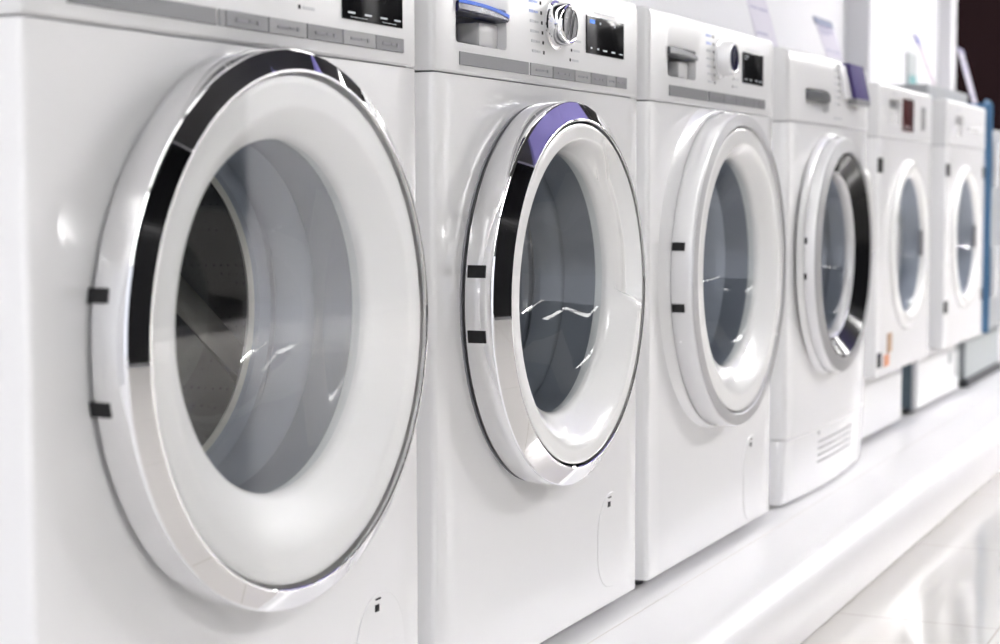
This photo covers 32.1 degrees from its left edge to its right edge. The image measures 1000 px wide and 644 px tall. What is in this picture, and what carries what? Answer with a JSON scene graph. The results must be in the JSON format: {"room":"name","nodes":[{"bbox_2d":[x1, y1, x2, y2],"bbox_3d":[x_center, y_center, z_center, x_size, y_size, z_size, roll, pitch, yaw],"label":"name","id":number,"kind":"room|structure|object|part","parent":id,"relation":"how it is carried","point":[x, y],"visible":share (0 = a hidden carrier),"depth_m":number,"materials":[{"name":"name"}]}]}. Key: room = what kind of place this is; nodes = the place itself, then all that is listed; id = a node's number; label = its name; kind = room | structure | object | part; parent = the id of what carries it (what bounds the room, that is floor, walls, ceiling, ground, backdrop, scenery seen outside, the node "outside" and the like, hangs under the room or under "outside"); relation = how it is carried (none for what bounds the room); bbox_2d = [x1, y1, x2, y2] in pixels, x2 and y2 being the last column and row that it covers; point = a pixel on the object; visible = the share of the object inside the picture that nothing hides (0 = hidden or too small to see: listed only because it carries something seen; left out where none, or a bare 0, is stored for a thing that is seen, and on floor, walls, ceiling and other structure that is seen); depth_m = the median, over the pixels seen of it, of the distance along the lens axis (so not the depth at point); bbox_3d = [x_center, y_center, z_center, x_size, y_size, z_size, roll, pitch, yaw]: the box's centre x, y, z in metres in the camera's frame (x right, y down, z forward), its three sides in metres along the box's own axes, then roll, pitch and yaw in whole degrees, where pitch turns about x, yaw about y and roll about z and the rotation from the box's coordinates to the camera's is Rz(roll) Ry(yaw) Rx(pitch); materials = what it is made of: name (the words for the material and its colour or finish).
{"room":"electronics store","nodes":[
{"label":"electronics store","id":0,"kind":"room"},
{"bbox_2d":[624,0,844,61],"bbox_3d":[-1.074,-1.089,1.345,0.120,3.092,10.429,2,5,25],"label":"wall","id":1,"kind":"structure","parent":0,"point":[794,26],"depth_m":5.35,"materials":[{"name":"grey paint"}]},
{"bbox_2d":[845,0,937,85],"bbox_3d":[1.435,-1.480,6.564,0.207,3.092,1.178,2,5,25],"label":"wall pillar","id":2,"kind":"structure","parent":0,"point":[878,33],"depth_m":6.32,"materials":[{"name":"grey paint"}]},
{"bbox_2d":[906,52,916,83],"bbox_3d":[1.567,-0.945,6.621,0.013,0.155,0.160,2,5,25],"label":"wall plate","id":3,"kind":"object","parent":2,"relation":"attached to","point":[911,59],"visible":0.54,"depth_m":6.59,"materials":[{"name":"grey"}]},
{"bbox_3d":[1.572,-0.910,6.622,0.004,0.055,0.120,2,5,25],"label":"teal panel","id":4,"kind":"part","parent":3,"relation":"part of","materials":[{"name":"teal"}]},
{"bbox_2d":[801,471,999,643],"bbox_3d":[3.297,0.321,5.247,5.200,0.100,21.000,2,5,25],"label":"floor","id":5,"kind":"structure","parent":0,"point":[945,588],"depth_m":2.90,"materials":[{"name":"tile"}]},
{"bbox_2d":[540,325,999,643],"bbox_3d":[1.796,0.128,6.494,0.913,0.107,16.000,2,5,25],"label":"platform","id":6,"kind":"object","parent":5,"relation":"on","point":[783,586],"depth_m":2.85,"materials":[{"name":"white laminate"}]},
{"bbox_2d":[0,0,427,643],"bbox_3d":[-0.451,0.032,1.633,0.628,0.811,0.597,2,5,25],"label":"washing machine","id":7,"kind":"object","parent":6,"relation":"on","point":[214,292],"visible":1,"depth_m":1.43,"materials":[{"name":"white metal"}]},
{"bbox_3d":[-0.270,-0.304,1.522,0.130,0.127,0.597,2,5,25],"label":"control panel","id":8,"kind":"part","parent":7,"relation":"part of","materials":[{"name":"white plastic"}]},
{"bbox_2d":[236,18,247,22],"bbox_3d":[-0.219,-0.256,1.478,0.001,0.003,0.018,2,5,25],"label":"print","id":9,"kind":"object","parent":7,"relation":"on","point":[238,20],"depth_m":1.48,"materials":[{"name":"grey"}]},
{"bbox_3d":[-0.187,0.007,1.510,0.048,0.482,0.482,2,5,25],"label":"door","id":10,"kind":"part","parent":7,"relation":"part of","materials":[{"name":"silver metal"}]},
{"bbox_2d":[278,25,288,29],"bbox_3d":[-0.191,-0.260,1.537,0.001,0.003,0.018,2,5,25],"label":"print","id":11,"kind":"object","parent":7,"relation":"on","point":[280,27],"depth_m":1.54,"materials":[{"name":"grey paint"}]},
{"bbox_3d":[-0.220,-0.005,1.525,0.058,0.323,0.323,2,5,25],"label":"bowl seat","id":12,"kind":"part","parent":7,"relation":"part of","materials":[{"name":"grey glass"}]},
{"bbox_2d":[303,6,314,10],"bbox_3d":[-0.173,-0.284,1.577,0.001,0.003,0.020,2,5,25],"label":"print","id":13,"kind":"object","parent":7,"relation":"on","point":[305,8],"depth_m":1.58,"materials":[{"name":"grey paint"}]},
{"bbox_2d":[410,0,644,643],"bbox_3d":[-0.179,-0.011,2.205,0.632,0.811,0.597,2,5,25],"label":"washing machine","id":14,"kind":"object","parent":6,"relation":"on","point":[526,204],"visible":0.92,"depth_m":2.00,"materials":[{"name":"white metal"}]},
{"bbox_3d":[-0.048,-0.321,1.890,0.037,0.040,0.079,2,5,25],"label":"detergent drawer","id":15,"kind":"part","parent":14,"relation":"part of","materials":[{"name":"white plastic"}]},
{"bbox_3d":[0.000,-0.347,2.095,0.130,0.127,0.597,2,5,25],"label":"control panel","id":16,"kind":"part","parent":14,"relation":"part of","materials":[{"name":"white plastic"}]},
{"bbox_3d":[0.076,-0.034,2.063,0.052,0.453,0.453,2,5,25],"label":"door","id":17,"kind":"part","parent":14,"relation":"part of","materials":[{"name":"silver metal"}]},
{"bbox_3d":[0.074,-0.355,2.075,0.023,0.058,0.058,2,5,25],"label":"program knob","id":18,"kind":"part","parent":14,"relation":"part of","materials":[{"name":"silver metal"}]},
{"bbox_3d":[0.042,-0.047,2.079,0.058,0.323,0.323,2,5,25],"label":"bowl seat","id":19,"kind":"part","parent":14,"relation":"part of","materials":[{"name":"grey glass"}]},
{"bbox_3d":[0.084,-0.354,2.070,0.001,0.040,0.040,2,5,25],"label":"knob","id":20,"kind":"part","parent":14,"relation":"part of","materials":[{"name":"grey metal"}]},
{"bbox_2d":[632,6,785,584],"bbox_3d":[0.089,-0.055,2.785,0.622,0.811,0.597,2,5,25],"label":"washing machine","id":21,"kind":"object","parent":6,"relation":"on","point":[709,194],"visible":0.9,"depth_m":2.56,"materials":[{"name":"white metal"}]},
{"bbox_3d":[0.273,-0.390,2.674,0.130,0.127,0.597,2,5,25],"label":"control panel","id":22,"kind":"part","parent":21,"relation":"part of","materials":[{"name":"white plastic"}]},
{"bbox_3d":[0.346,-0.401,2.649,0.025,0.058,0.058,2,5,25],"label":"program knob","id":23,"kind":"part","parent":21,"relation":"part of","materials":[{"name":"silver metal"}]},
{"bbox_3d":[0.354,-0.080,2.666,0.040,0.477,0.477,2,5,25],"label":"door","id":24,"kind":"part","parent":21,"relation":"part of","materials":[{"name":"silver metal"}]},
{"bbox_3d":[0.323,-0.091,2.679,0.054,0.330,0.330,2,5,25],"label":"bowl seat","id":25,"kind":"part","parent":21,"relation":"part of","materials":[{"name":"grey glass"}]},
{"bbox_3d":[0.357,-0.400,2.644,0.001,0.040,0.040,2,5,25],"label":"knob","id":26,"kind":"part","parent":21,"relation":"part of","materials":[{"name":"blue"}]},
{"bbox_2d":[746,0,777,46],"bbox_3d":[0.481,-0.598,3.253,0.062,0.202,0.139,2,5,25],"label":"price card","id":27,"kind":"object","parent":21,"relation":"on","point":[758,9],"visible":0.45,"depth_m":3.25,"materials":[{"name":"grey paper"}]},
{"bbox_2d":[588,390,998,643],"bbox_3d":[2.088,0.084,6.353,0.001,0.001,16.000,2,5,25],"label":"trim","id":28,"kind":"structure","parent":6,"relation":"attached to","point":[998,390],"depth_m":2.79,"materials":[{"name":"grey"}]},
{"bbox_2d":[769,47,876,505],"bbox_3d":[0.398,-0.102,3.433,0.617,0.809,0.628,2,5,25],"label":"washing machine","id":29,"kind":"object","parent":6,"relation":"on","point":[820,103],"visible":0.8,"depth_m":3.17,"materials":[{"name":"white metal"}]},
{"bbox_3d":[0.553,-0.403,3.174,0.036,0.037,0.146,2,5,25],"label":"water drawer","id":30,"kind":"part","parent":29,"relation":"part of","materials":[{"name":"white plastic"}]},
{"bbox_3d":[0.554,0.244,3.386,0.199,0.115,0.628,2,5,25],"label":"kick plate","id":31,"kind":"part","parent":29,"relation":"part of","materials":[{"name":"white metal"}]},
{"bbox_3d":[0.584,-0.436,3.321,0.130,0.127,0.628,2,5,25],"label":"control panel","id":32,"kind":"part","parent":29,"relation":"part of","materials":[{"name":"white plastic"}]},
{"bbox_2d":[813,16,843,61],"bbox_3d":[0.728,-0.606,3.851,0.062,0.129,0.154,2,5,25],"label":"price card","id":33,"kind":"object","parent":29,"relation":"on","point":[825,28],"visible":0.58,"depth_m":3.84,"materials":[{"name":"grey paper"}]},
{"bbox_3d":[0.600,-0.126,3.279,0.031,0.306,0.306,2,5,25],"label":"bowl seat","id":34,"kind":"part","parent":29,"relation":"part of","materials":[{"name":"grey glass"}]},
{"bbox_3d":[0.635,-0.125,3.263,0.033,0.438,0.438,2,5,25],"label":"door","id":35,"kind":"part","parent":29,"relation":"part of","materials":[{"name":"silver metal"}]},
{"bbox_3d":[0.637,-0.125,3.262,0.028,0.381,0.381,2,5,25],"label":"smoked glass","id":36,"kind":"part","parent":29,"relation":"part of","materials":[{"name":"black glass"}]},
{"bbox_3d":[0.698,-0.430,3.407,0.030,0.010,0.114,2,5,25],"label":"display sill","id":37,"kind":"part","parent":29,"relation":"part of","materials":[{"name":"grey plastic"}]},
{"bbox_3d":[0.719,-0.214,3.405,0.019,0.186,0.100,2,5,25],"label":"door handle","id":38,"kind":"part","parent":29,"relation":"part of","materials":[{"name":"white plastic"}]},
{"bbox_2d":[861,82,931,439],"bbox_3d":[0.673,-0.138,4.047,0.563,0.788,0.553,2,5,25],"label":"washing machine","id":39,"kind":"object","parent":6,"relation":"on","point":[899,120],"visible":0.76,"depth_m":3.88,"materials":[{"name":"white metal"}]},
{"bbox_3d":[0.846,-0.450,3.801,0.022,0.034,0.108,2,5,25],"label":"detergent drawer","id":40,"kind":"part","parent":39,"relation":"part of","materials":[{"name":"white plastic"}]},
{"bbox_3d":[0.895,-0.154,3.940,0.045,0.510,0.553,2,5,25],"label":"plate","id":41,"kind":"part","parent":39,"relation":"part of","materials":[{"name":"white metal"}]},
{"bbox_3d":[0.893,-0.467,3.918,0.048,0.113,0.553,2,5,25],"label":"control panel","id":42,"kind":"part","parent":39,"relation":"part of","materials":[{"name":"white plastic"}]},
{"bbox_3d":[0.928,-0.175,3.946,0.017,0.384,0.384,2,5,25],"label":"door","id":43,"kind":"part","parent":39,"relation":"part of","materials":[{"name":"white plastic"}]},
{"bbox_3d":[0.906,-0.176,3.956,0.041,0.318,0.318,2,5,25],"label":"bowl seat","id":44,"kind":"part","parent":39,"relation":"part of","materials":[{"name":"grey glass"}]},
{"bbox_2d":[913,34,935,85],"bbox_3d":[1.137,-0.691,4.645,0.062,0.146,0.134,1,4,18],"label":"price card","id":45,"kind":"object","parent":39,"relation":"on","point":[914,35],"visible":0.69,"depth_m":4.63,"materials":[{"name":"grey paper"}]},
{"bbox_2d":[890,83,985,413],"bbox_3d":[0.974,-0.205,4.684,0.563,0.828,0.610,2,5,25],"label":"washing machine","id":46,"kind":"object","parent":6,"relation":"on","point":[957,127],"visible":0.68,"depth_m":4.45,"materials":[{"name":"white metal"}]},
{"bbox_2d":[890,83,967,103],"bbox_3d":[0.958,-0.600,4.696,0.500,0.042,0.538,2,5,25],"label":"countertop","id":47,"kind":"structure","parent":46,"relation":"on","point":[936,92],"depth_m":4.44,"materials":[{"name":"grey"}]},
{"bbox_3d":[1.210,-0.204,4.607,0.045,0.510,0.550,2,5,25],"label":"plate","id":48,"kind":"part","parent":46,"relation":"part of","materials":[{"name":"white metal"}]},
{"bbox_3d":[1.166,-0.493,4.481,0.022,0.029,0.093,2,5,25],"label":"detergent drawer","id":49,"kind":"part","parent":46,"relation":"part of","materials":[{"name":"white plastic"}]},
{"bbox_3d":[1.208,-0.517,4.584,0.048,0.113,0.550,2,5,25],"label":"control panel","id":50,"kind":"part","parent":46,"relation":"part of","materials":[{"name":"white plastic"}]},
{"bbox_3d":[1.225,-0.222,4.574,0.017,0.376,0.376,2,5,25],"label":"door","id":51,"kind":"part","parent":46,"relation":"part of","materials":[{"name":"white plastic"}]},
{"bbox_3d":[1.203,-0.223,4.584,0.041,0.318,0.318,2,5,25],"label":"bowl seat","id":52,"kind":"part","parent":46,"relation":"part of","materials":[{"name":"grey glass"}]},
{"bbox_2d":[958,100,999,387],"bbox_3d":[1.267,-0.243,5.279,0.546,0.815,0.612,2,5,25],"label":"appliance","id":53,"kind":"object","parent":6,"relation":"on","point":[978,355],"visible":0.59,"depth_m":4.97,"materials":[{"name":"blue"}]},
{"bbox_2d":[956,47,977,103],"bbox_3d":[1.437,-0.705,5.302,0.078,0.256,0.134,2,5,22],"label":"price card","id":54,"kind":"object","parent":53,"relation":"on","point":[960,51],"visible":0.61,"depth_m":5.29,"materials":[{"name":"grey paper"}]},
{"bbox_3d":[1.136,-0.298,5.005,0.538,0.645,0.008,2,5,25],"label":"edge panel","id":55,"kind":"part","parent":53,"relation":"part of","materials":[{"name":"blue"}]},
{"bbox_3d":[1.486,-0.264,5.176,0.028,0.540,0.590,2,5,25],"label":"door","id":56,"kind":"part","parent":53,"relation":"part of","materials":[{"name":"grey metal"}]},
{"bbox_3d":[1.414,-0.144,4.975,0.016,0.140,0.030,2,5,25],"label":"door handle","id":57,"kind":"part","parent":53,"relation":"part of","materials":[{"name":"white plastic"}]},
{"bbox_3d":[1.482,-0.551,5.169,0.030,0.027,0.566,2,5,25],"label":"control panel","id":58,"kind":"part","parent":53,"relation":"part of","materials":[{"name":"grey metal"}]},
{"bbox_3d":[1.413,-0.448,4.952,0.016,0.130,0.030,2,5,25],"label":"door handle","id":59,"kind":"part","parent":53,"relation":"part of","materials":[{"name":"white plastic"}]},
{"bbox_2d":[937,0,956,90],"bbox_3d":[1.731,-1.522,7.125,0.263,3.092,0.093,2,5,25],"label":"wall","id":60,"kind":"structure","parent":0,"point":[946,52],"depth_m":7.07,"materials":[{"name":"grey paint"}]},
{"bbox_2d":[955,0,999,130],"bbox_3d":[3.816,-1.832,11.252,0.013,3.092,9.172,2,5,25],"label":"wall","id":61,"kind":"structure","parent":0,"point":[977,21],"depth_m":7.67,"materials":[{"name":"black paint"}]}
]}

